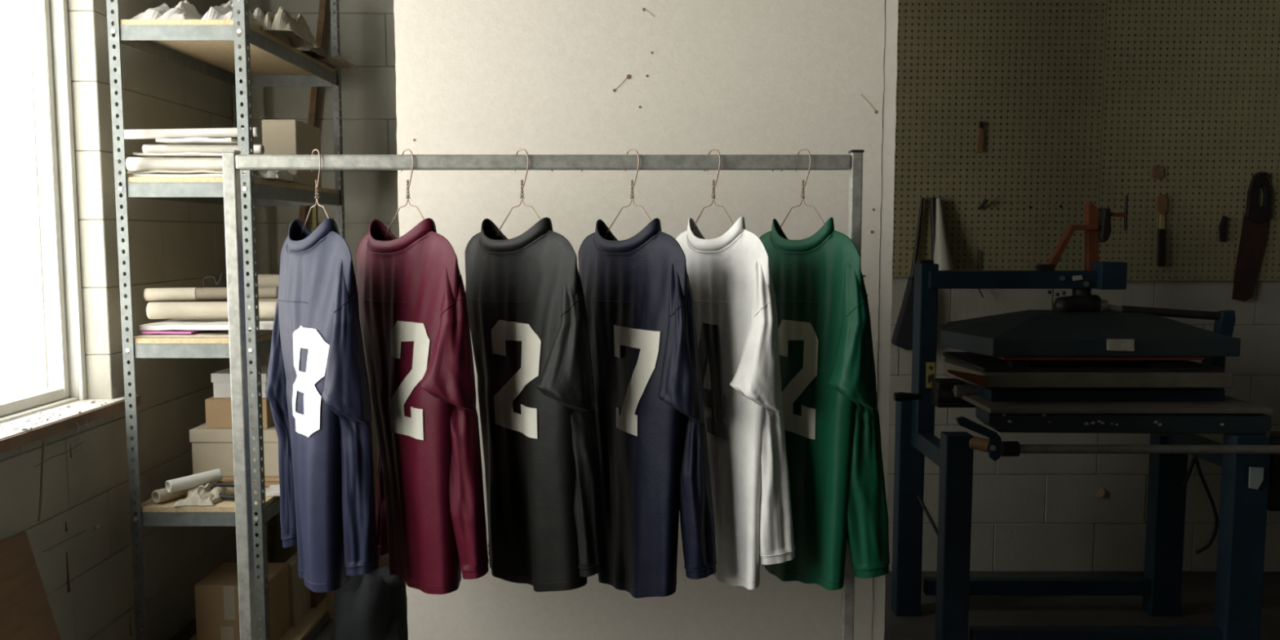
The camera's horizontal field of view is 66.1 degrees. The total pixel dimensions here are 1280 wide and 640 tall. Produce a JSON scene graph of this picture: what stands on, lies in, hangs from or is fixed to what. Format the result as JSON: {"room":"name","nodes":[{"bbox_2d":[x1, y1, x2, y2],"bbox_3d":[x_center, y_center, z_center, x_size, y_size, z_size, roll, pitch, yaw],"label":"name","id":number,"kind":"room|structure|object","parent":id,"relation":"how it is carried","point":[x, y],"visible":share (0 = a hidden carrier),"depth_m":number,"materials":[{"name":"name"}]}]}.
{"room":"print shop","nodes":[
{"label":"print shop","id":0,"kind":"room"},
{"bbox_2d":[0,0,237,639],"bbox_3d":[-1.692,-0.215,0.794,0.196,3.050,6.420,0,5,0],"label":"wall","id":1,"kind":"structure","parent":0,"point":[80,543],"depth_m":3.04,"materials":[{"name":"brick"}]},
{"bbox_2d":[0,0,140,453],"bbox_3d":[-1.670,-0.477,1.383,0.220,1.777,3.240,0,5,0],"label":"window","id":2,"kind":"structure","parent":1,"relation":"in","point":[48,24],"depth_m":2.89,"materials":[{"name":"white paint"}]},
{"bbox_2d":[37,441,45,520],"bbox_3d":[-1.555,0.419,2.557,0.005,0.202,0.046,0,5,0],"label":"string","id":3,"kind":"object","parent":2,"relation":"hanging from","point":[43,442],"visible":1,"depth_m":2.56,"materials":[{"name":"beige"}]},
{"bbox_2d":[0,400,106,431],"bbox_3d":[-1.620,0.261,2.704,0.123,0.005,0.440,0,5,0],"label":"flakes","id":4,"kind":"object","parent":2,"relation":"on","point":[25,420],"visible":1,"depth_m":2.65,"materials":[{"name":"white paint"}]},
{"bbox_2d":[75,417,97,456],"bbox_3d":[-1.551,0.333,2.763,0.018,0.106,0.099,0,5,0],"label":"wall crack","id":5,"kind":"object","parent":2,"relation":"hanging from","point":[91,418],"visible":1,"depth_m":2.76,"materials":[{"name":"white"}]},
{"bbox_2d":[169,571,1279,639],"bbox_3d":[0.750,1.345,1.032,5.500,0.100,6.620,0,5,0],"label":"floor","id":6,"kind":"structure","parent":0,"point":[1197,588],"depth_m":3.63,"materials":[{"name":"grey concrete"}]},
{"bbox_2d":[0,531,61,639],"bbox_3d":[-1.439,0.862,2.189,0.277,0.660,0.710,0,5,0],"label":"plywood sheet","id":7,"kind":"object","parent":6,"relation":"on","point":[25,611],"visible":1,"depth_m":2.43,"materials":[{"name":"brown wood"}]},
{"bbox_2d":[106,0,345,639],"bbox_3d":[-1.304,-0.037,3.283,0.387,2.286,0.894,0,5,0],"label":"shelving unit","id":8,"kind":"object","parent":6,"relation":"on","point":[255,57],"visible":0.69,"depth_m":2.88,"materials":[{"name":"metal"}]},
{"bbox_2d":[129,0,204,19],"bbox_3d":[-1.375,-0.910,2.960,0.165,0.089,0.353,0,5,0],"label":"paper sheet","id":9,"kind":"object","parent":8,"relation":"on","point":[184,10],"visible":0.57,"depth_m":2.83,"materials":[{"name":"white paper"}]},
{"bbox_2d":[151,481,217,503],"bbox_3d":[-1.390,0.517,3.007,0.040,0.040,0.202,3,6,27],"label":"paper roll","id":10,"kind":"object","parent":8,"relation":"on","point":[159,495],"visible":0.5,"depth_m":2.93,"materials":[{"name":"paper"}]},
{"bbox_2d":[128,173,277,181],"bbox_3d":[-1.301,-0.428,2.954,0.348,0.011,0.247,0,5,0],"label":"folder","id":11,"kind":"object","parent":8,"relation":"on","point":[133,175],"visible":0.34,"depth_m":2.83,"materials":[{"name":"white paper"}]},
{"bbox_2d":[127,169,259,175],"bbox_3d":[-1.305,-0.440,2.968,0.359,0.010,0.260,0,5,0],"label":"folder","id":12,"kind":"object","parent":11,"relation":"on","point":[155,171],"visible":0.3,"depth_m":2.85,"materials":[{"name":"paper"}]},
{"bbox_2d":[125,157,222,171],"bbox_3d":[-1.320,-0.459,2.896,0.362,0.040,0.040,0,5,-2],"label":"folded fabric","id":13,"kind":"object","parent":12,"relation":"on","point":[215,164],"visible":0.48,"depth_m":2.88,"materials":[{"name":"white fabric"}]},
{"bbox_2d":[133,152,222,157],"bbox_3d":[-1.301,-0.493,2.968,0.343,0.009,0.250,0,5,0],"label":"folder","id":14,"kind":"object","parent":13,"relation":"on","point":[146,154],"visible":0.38,"depth_m":2.87,"materials":[{"name":"white paper"}]},
{"bbox_2d":[142,144,264,154],"bbox_3d":[-1.295,-0.507,2.922,0.347,0.027,0.030,0,5,-2],"label":"paper roll","id":15,"kind":"object","parent":14,"relation":"on","point":[149,148],"visible":0.91,"depth_m":2.91,"materials":[{"name":"white paper"}]},
{"bbox_2d":[124,127,258,139],"bbox_3d":[-1.333,-0.554,2.918,0.384,0.040,0.028,-1,5,-7],"label":"paper roll","id":16,"kind":"object","parent":15,"relation":"on","point":[188,132],"visible":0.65,"depth_m":2.90,"materials":[{"name":"white paper"}]},
{"bbox_2d":[155,137,257,144],"bbox_3d":[-1.296,-0.534,2.965,0.225,0.013,0.200,0,5,3],"label":"folder","id":17,"kind":"object","parent":15,"relation":"on","point":[193,140],"visible":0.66,"depth_m":2.87,"materials":[{"name":"white paper"}]},
{"bbox_2d":[173,483,234,506],"bbox_3d":[-1.312,0.517,2.964,0.120,0.050,0.154,0,5,0],"label":"newspaper","id":18,"kind":"object","parent":8,"relation":"on","point":[202,495],"visible":0.98,"depth_m":2.92,"materials":[{"name":"paper"}]},
{"bbox_2d":[165,468,222,493],"bbox_3d":[-1.347,0.486,2.975,0.038,0.046,0.159,4,7,41],"label":"paper roll","id":19,"kind":"object","parent":18,"relation":"on","point":[175,485],"visible":0.99,"depth_m":2.96,"materials":[{"name":"white paper"}]},
{"bbox_2d":[140,329,272,337],"bbox_3d":[-1.289,0.033,2.999,0.338,0.011,0.273,0,5,0],"label":"folder","id":20,"kind":"object","parent":8,"relation":"on","point":[209,333],"visible":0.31,"depth_m":2.89,"materials":[{"name":"paper"}]},
{"bbox_2d":[141,329,207,333],"bbox_3d":[-1.379,0.031,2.942,0.155,0.006,0.151,0,5,0],"label":"folder","id":21,"kind":"object","parent":20,"relation":"on","point":[166,331],"visible":0.56,"depth_m":2.88,"materials":[{"name":"pink paper"}]},
{"bbox_2d":[139,318,274,330],"bbox_3d":[-1.272,0.010,3.018,0.394,0.018,0.278,0,5,0],"label":"folder","id":22,"kind":"object","parent":20,"relation":"on","point":[188,323],"visible":0.69,"depth_m":2.89,"materials":[{"name":"white paper"}]},
{"bbox_2d":[146,301,277,319],"bbox_3d":[-1.295,-0.030,2.999,0.387,0.054,0.052,0,5,-3],"label":"paper roll","id":23,"kind":"object","parent":22,"relation":"on","point":[267,309],"visible":0.6,"depth_m":2.98,"materials":[{"name":"beige paper"}]},
{"bbox_2d":[143,286,278,300],"bbox_3d":[-1.314,-0.082,3.030,0.392,0.041,0.038,-1,5,-7],"label":"paper roll","id":24,"kind":"object","parent":23,"relation":"on","point":[264,292],"visible":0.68,"depth_m":3.02,"materials":[{"name":"beige paper"}]},
{"bbox_2d":[145,287,197,301],"bbox_3d":[-1.432,-0.079,3.014,0.143,0.040,0.039,-1,5,-7],"label":"paper sleeve","id":25,"kind":"object","parent":24,"relation":"on","point":[173,293],"visible":0.94,"depth_m":3.00,"materials":[{"name":"white paper"}]},
{"bbox_2d":[203,272,222,286],"bbox_3d":[-1.320,-0.124,3.039,0.073,0.043,0.012,1,5,13],"label":"scrap","id":26,"kind":"object","parent":24,"relation":"on","point":[222,273],"visible":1,"depth_m":3.04,"materials":[{"name":"black metal"}]},
{"bbox_2d":[210,482,235,499],"bbox_3d":[-1.232,0.520,2.981,0.164,0.041,0.066,0,5,0],"label":"hose","id":27,"kind":"object","parent":8,"relation":"on","point":[224,496],"visible":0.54,"depth_m":2.96,"materials":[{"name":"black rubber"}]},
{"bbox_2d":[200,0,265,28],"bbox_3d":[-1.202,-0.922,2.969,0.132,0.111,0.338,0,5,0],"label":"paper sheet","id":28,"kind":"object","parent":8,"relation":"on","point":[224,11],"visible":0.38,"depth_m":2.86,"materials":[{"name":"white paper"}]},
{"bbox_2d":[191,474,279,486],"bbox_3d":[-1.279,0.502,3.267,0.328,0.028,0.308,0,5,0],"label":"lid","id":29,"kind":"object","parent":8,"relation":"on","point":[268,481],"visible":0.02,"depth_m":3.12,"materials":[{"name":"cardboard"}]},
{"bbox_2d":[189,422,279,476],"bbox_3d":[-1.276,0.413,3.259,0.307,0.152,0.268,0,5,0],"label":"shoe box","id":30,"kind":"object","parent":29,"relation":"on","point":[211,448],"visible":0.25,"depth_m":3.13,"materials":[{"name":"cardboard"}]},
{"bbox_2d":[204,395,274,428],"bbox_3d":[-1.288,0.290,3.248,0.197,0.094,0.220,0,5,0],"label":"cardboard box","id":31,"kind":"object","parent":30,"relation":"on","point":[218,411],"visible":0.33,"depth_m":3.14,"materials":[{"name":"brown cardboard"}]},
{"bbox_2d":[210,365,268,398],"bbox_3d":[-1.282,0.203,3.240,0.179,0.080,0.188,0,5,0],"label":"box","id":32,"kind":"object","parent":31,"relation":"on","point":[220,380],"visible":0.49,"depth_m":3.15,"materials":[{"name":"white cardboard"}]},
{"bbox_2d":[194,562,289,639],"bbox_3d":[-1.298,0.942,3.224,0.219,0.228,0.221,0,5,0],"label":"box","id":33,"kind":"object","parent":8,"relation":"on","point":[216,595],"visible":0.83,"depth_m":3.12,"materials":[{"name":"cardboard"}]},
{"bbox_2d":[258,298,277,301],"bbox_3d":[-1.196,-0.049,3.369,0.142,0.110,0.280,0,5,0],"label":"cardboard box","id":34,"kind":"object","parent":8,"relation":"on","point":[260,300],"visible":0.02,"depth_m":3.23,"materials":[{"name":"beige cardboard"}]},
{"bbox_2d":[255,274,279,286],"bbox_3d":[-1.228,-0.128,3.301,0.140,0.052,0.052,0,5,0],"label":"paper roll","id":35,"kind":"object","parent":34,"relation":"on","point":[264,280],"visible":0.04,"depth_m":3.28,"materials":[{"name":"beige paper"}]},
{"bbox_2d":[265,484,279,496],"bbox_3d":[-1.120,0.529,3.058,0.082,0.011,0.100,-1,5,-6],"label":"folder","id":36,"kind":"object","parent":8,"relation":"on","point":[273,490],"visible":0.48,"depth_m":3.04,"materials":[{"name":"white paper"}]},
{"bbox_2d":[257,170,293,180],"bbox_3d":[-1.108,-0.453,2.987,0.071,0.052,0.139,0,5,0],"label":"paper sheet","id":37,"kind":"object","parent":8,"relation":"on","point":[277,175],"visible":0.6,"depth_m":2.95,"materials":[{"name":"white paper"}]},
{"bbox_2d":[259,6,319,48],"bbox_3d":[-1.093,-0.922,3.071,0.112,0.092,0.296,0,5,0],"label":"paper bag","id":38,"kind":"object","parent":8,"relation":"on","point":[295,31],"visible":0.95,"depth_m":3.04,"materials":[{"name":"white paper"}]},
{"bbox_2d":[277,170,303,182],"bbox_3d":[-1.129,-0.467,3.140,0.075,0.054,0.120,0,5,0],"label":"paper sheet","id":39,"kind":"object","parent":8,"relation":"on","point":[295,180],"visible":0.33,"depth_m":3.16,"materials":[{"name":"grey paper"}]},
{"bbox_2d":[262,120,321,186],"bbox_3d":[-1.178,-0.560,3.339,0.111,0.208,0.250,0,5,0],"label":"cardboard box","id":40,"kind":"object","parent":8,"relation":"on","point":[278,136],"visible":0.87,"depth_m":3.21,"materials":[{"name":"beige cardboard"}]},
{"bbox_2d":[285,551,311,626],"bbox_3d":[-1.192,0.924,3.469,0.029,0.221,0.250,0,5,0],"label":"cardboard box","id":41,"kind":"object","parent":8,"relation":"on","point":[300,596],"visible":0.42,"depth_m":3.38,"materials":[{"name":"brown cardboard"}]},
{"bbox_2d":[294,44,328,59],"bbox_3d":[-1.150,-0.938,3.345,0.146,0.077,0.180,0,5,0],"label":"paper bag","id":42,"kind":"object","parent":8,"relation":"on","point":[319,52],"visible":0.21,"depth_m":3.37,"materials":[{"name":"beige paper"}]},
{"bbox_2d":[314,57,358,68],"bbox_3d":[-1.089,-0.924,3.512,0.118,0.020,0.209,0,5,0],"label":"paper sheet","id":43,"kind":"object","parent":8,"relation":"on","point":[333,62],"visible":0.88,"depth_m":3.55,"materials":[{"name":"beige paper"}]},
{"bbox_2d":[266,0,327,562],"bbox_3d":[-1.357,-0.126,3.879,0.321,2.334,0.020,0,5,0],"label":"batten","id":44,"kind":"object","parent":6,"relation":"on","point":[322,3],"visible":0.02,"depth_m":3.81,"materials":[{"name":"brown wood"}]},
{"bbox_2d":[325,590,334,619],"bbox_3d":[-1.089,1.233,3.503,0.091,0.670,0.164,0,5,0],"label":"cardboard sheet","id":45,"kind":"object","parent":6,"relation":"on","point":[330,601],"visible":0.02,"depth_m":3.54,"materials":[{"name":"brown cardboard"}]},
{"bbox_2d":[329,564,408,639],"bbox_3d":[-0.889,0.947,3.225,0.292,0.309,0.331,0,5,0],"label":"bag","id":46,"kind":"object","parent":6,"relation":"on","point":[371,606],"visible":0.81,"depth_m":3.12,"materials":[{"name":"black fabric"}]},
{"bbox_2d":[378,557,407,613],"bbox_3d":[-0.913,0.979,3.644,0.220,0.171,0.214,2,6,25],"label":"rag","id":47,"kind":"object","parent":6,"relation":"on","point":[386,562],"visible":0.02,"depth_m":3.66,"materials":[{"name":"fabric"}]},
{"bbox_2d":[220,149,864,639],"bbox_3d":[-0.214,0.403,2.244,1.414,1.563,0.600,0,5,0],"label":"rack","id":48,"kind":"object","parent":6,"relation":"on","point":[233,162],"visible":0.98,"depth_m":2.17,"materials":[{"name":"metal"}]},
{"bbox_2d":[299,149,328,239],"bbox_3d":[-0.717,-0.268,2.185,0.010,0.221,0.249,-4,6,-37],"label":"wire hanger","id":49,"kind":"object","parent":48,"relation":"hanging from","point":[317,181],"visible":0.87,"depth_m":2.18,"materials":[{"name":"brown"}]},
{"bbox_2d":[265,217,379,592],"bbox_3d":[-0.727,0.201,2.225,0.137,0.853,0.533,-3,6,-32],"label":"jersey","id":50,"kind":"object","parent":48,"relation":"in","point":[317,393],"visible":1,"depth_m":2.06,"materials":[{"name":"blue fabric"}]},
{"bbox_2d":[383,149,424,240],"bbox_3d":[-0.515,-0.268,2.185,0.010,0.221,0.248,-4,7,-41],"label":"wire hanger","id":51,"kind":"object","parent":48,"relation":"hanging from","point":[408,183],"visible":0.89,"depth_m":2.18,"materials":[{"name":"brown"}]},
{"bbox_2d":[355,217,488,594],"bbox_3d":[-0.507,0.202,2.220,0.151,0.858,0.527,-3,6,-32],"label":"jersey","id":52,"kind":"object","parent":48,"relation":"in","point":[431,526],"visible":0.99,"depth_m":2.07,"materials":[{"name":"red fabric"}]},
{"bbox_2d":[494,149,540,239],"bbox_3d":[-0.262,-0.268,2.185,0.010,0.221,0.248,-4,6,-39],"label":"wire hanger","id":53,"kind":"object","parent":48,"relation":"hanging from","point":[518,150],"visible":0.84,"depth_m":2.18,"materials":[{"name":"brown"}]},
{"bbox_2d":[464,217,605,591],"bbox_3d":[-0.249,0.196,2.216,0.149,0.849,0.511,-3,6,-32],"label":"jersey","id":54,"kind":"object","parent":53,"relation":"hanging from","point":[527,313],"visible":1,"depth_m":2.08,"materials":[{"name":"black fabric"}]},
{"bbox_2d":[604,149,651,239],"bbox_3d":[-0.018,-0.268,2.185,0.010,0.221,0.249,-3,6,-34],"label":"wire hanger","id":55,"kind":"object","parent":48,"relation":"hanging from","point":[632,184],"visible":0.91,"depth_m":2.18,"materials":[{"name":"brown"}]},
{"bbox_2d":[577,217,716,598],"bbox_3d":[-0.001,0.205,2.213,0.146,0.862,0.485,-3,6,-28],"label":"jersey","id":56,"kind":"object","parent":48,"relation":"in","point":[653,453],"visible":0.95,"depth_m":2.08,"materials":[{"name":"blue fabric"}]},
{"bbox_2d":[691,149,733,231],"bbox_3d":[0.163,-0.268,2.185,0.010,0.221,0.235,-3,6,-27],"label":"wire hanger","id":57,"kind":"object","parent":48,"relation":"hanging from","point":[713,184],"visible":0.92,"depth_m":2.18,"materials":[{"name":"brown"}]},
{"bbox_2d":[675,216,795,589],"bbox_3d":[0.188,0.195,2.220,0.140,0.850,0.464,-2,5,-22],"label":"jersey","id":58,"kind":"object","parent":48,"relation":"in","point":[733,294],"visible":0.72,"depth_m":2.08,"materials":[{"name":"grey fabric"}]},
{"bbox_2d":[777,149,824,232],"bbox_3d":[0.361,-0.268,2.185,0.010,0.221,0.233,-3,6,-26],"label":"wire hanger","id":59,"kind":"object","parent":48,"relation":"hanging from","point":[803,184],"visible":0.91,"depth_m":2.18,"materials":[{"name":"brown"}]},
{"bbox_2d":[759,217,889,590],"bbox_3d":[0.390,0.197,2.221,0.137,0.851,0.465,-2,5,-21],"label":"jersey","id":60,"kind":"object","parent":48,"relation":"in","point":[833,433],"visible":0.8,"depth_m":2.08,"materials":[{"name":"green fabric"}]},
{"bbox_2d":[393,0,884,639],"bbox_3d":[-0.001,-0.236,2.735,1.338,2.750,0.014,0,5,0],"label":"board","id":61,"kind":"object","parent":6,"relation":"on","point":[473,77],"visible":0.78,"depth_m":2.71,"materials":[{"name":"white paint"}]},
{"bbox_2d":[871,0,898,639],"bbox_3d":[0.686,-0.236,2.739,0.035,2.750,0.016,0,5,0],"label":"strip","id":62,"kind":"object","parent":6,"relation":"on","point":[890,57],"visible":0.8,"depth_m":2.74,"materials":[{"name":"white paint"}]},
{"bbox_2d":[891,195,1279,639],"bbox_3d":[1.464,0.339,3.275,1.204,1.510,0.773,0,5,0],"label":"press","id":63,"kind":"object","parent":6,"relation":"on","point":[1087,364],"visible":1,"depth_m":3.08,"materials":[{"name":"blue metal"}]},
{"bbox_2d":[951,389,1273,413],"bbox_3d":[1.483,0.254,3.200,0.853,0.015,0.470,0,5,0],"label":"tray","id":64,"kind":"object","parent":63,"relation":"on","point":[985,403],"depth_m":3.04,"materials":[{"name":"black metal"}]},
{"bbox_2d":[975,406,1271,434],"bbox_3d":[1.484,0.308,3.038,0.859,0.066,0.122,0,5,0],"label":"tray","id":65,"kind":"object","parent":63,"relation":"on","point":[1087,420],"depth_m":2.98,"materials":[{"name":"metal"}]},
{"bbox_2d":[1248,466,1263,489],"bbox_3d":[1.850,0.475,2.956,0.041,0.068,0.006,0,5,0],"label":"rag","id":66,"kind":"object","parent":63,"relation":"on","point":[1255,474],"visible":1,"depth_m":2.95,"materials":[{"name":"grey fabric"}]},
{"bbox_2d":[227,0,1279,571],"bbox_3d":[0.750,-0.497,3.991,5.100,3.050,0.202,0,5,0],"label":"wall","id":67,"kind":"structure","parent":0,"point":[1031,512],"depth_m":3.94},
{"bbox_2d":[308,89,316,231],"bbox_3d":[-1.286,-0.530,3.877,0.014,0.741,0.008,0,5,0],"label":"strip","id":68,"kind":"object","parent":67,"relation":"attached to","point":[314,209],"visible":0.23,"depth_m":3.88,"materials":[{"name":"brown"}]},
{"bbox_2d":[892,0,1106,276],"bbox_3d":[1.246,-0.868,3.846,1.118,1.397,0.019,0,5,0],"label":"pegboard","id":69,"kind":"object","parent":67,"relation":"attached to","point":[979,91],"visible":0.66,"depth_m":3.85,"materials":[{"name":"brown wood"}]},
{"bbox_2d":[891,197,924,350],"bbox_3d":[1.055,-0.181,3.865,0.115,0.598,0.053,0,5,0],"label":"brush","id":70,"kind":"object","parent":69,"relation":"hanging from","point":[902,337],"visible":0.76,"depth_m":3.86,"materials":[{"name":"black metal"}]},
{"bbox_2d":[929,197,953,270],"bbox_3d":[1.181,-0.334,3.841,0.093,0.288,0.080,0,5,0],"label":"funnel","id":71,"kind":"object","parent":69,"relation":"hanging from","point":[940,252],"visible":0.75,"depth_m":3.83,"materials":[{"name":"beige"}]},
{"bbox_2d":[976,121,983,151],"bbox_3d":[1.329,-0.715,3.844,0.026,0.117,0.012,0,5,0],"label":"brush","id":72,"kind":"object","parent":69,"relation":"hanging from","point":[980,135],"visible":1,"depth_m":3.84,"materials":[{"name":"brown wood"}]},
{"bbox_2d":[977,249,983,297],"bbox_3d":[1.345,-0.182,3.885,0.029,0.190,0.007,2,6,25],"label":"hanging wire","id":73,"kind":"object","parent":69,"relation":"hanging from","point":[978,250],"visible":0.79,"depth_m":3.88,"materials":[{"name":"black metal"}]},
{"bbox_2d":[977,198,988,209],"bbox_3d":[1.344,-0.454,3.857,0.018,0.044,0.044,-4,6,-36],"label":"hook","id":74,"kind":"object","parent":69,"relation":"attached to","point":[984,202],"visible":1,"depth_m":3.85,"materials":[{"name":"black metal"}]},
{"bbox_2d":[1095,487,1105,497],"bbox_3d":[1.865,0.698,3.996,0.042,0.042,0.016,2,6,25],"label":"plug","id":75,"kind":"object","parent":67,"relation":"attached to","point":[1100,492],"visible":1,"depth_m":3.99,"materials":[{"name":"black plastic"}]},
{"bbox_2d":[1098,0,1279,280],"bbox_3d":[2.404,-0.865,3.846,1.194,1.422,0.019,0,5,0],"label":"pegboard","id":76,"kind":"object","parent":67,"relation":"attached to","point":[1129,95],"visible":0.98,"depth_m":3.85,"materials":[{"name":"brown wood"}]},
{"bbox_2d":[1151,164,1164,179],"bbox_3d":[2.030,-0.580,3.857,0.047,0.056,0.006,0,5,0],"label":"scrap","id":77,"kind":"object","parent":76,"relation":"attached to","point":[1157,171],"visible":1,"depth_m":3.85,"materials":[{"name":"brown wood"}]},
{"bbox_2d":[1156,194,1168,266],"bbox_3d":[2.052,-0.352,3.875,0.042,0.282,0.014,0,5,0],"label":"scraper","id":78,"kind":"object","parent":76,"relation":"hanging from","point":[1162,201],"visible":1,"depth_m":3.87,"materials":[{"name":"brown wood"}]},
{"bbox_2d":[1218,215,1227,241],"bbox_3d":[2.294,-0.360,3.873,0.029,0.102,0.012,0,5,0],"label":"screwdriver","id":79,"kind":"object","parent":76,"relation":"hanging from","point":[1223,224],"visible":1,"depth_m":3.87,"materials":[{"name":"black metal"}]},
{"bbox_2d":[1231,171,1271,301],"bbox_3d":[2.410,-0.327,3.871,0.129,0.511,0.018,0,5,0],"label":"saw","id":80,"kind":"object","parent":76,"relation":"hanging from","point":[1253,237],"visible":1,"depth_m":3.87,"materials":[{"name":"black metal"}]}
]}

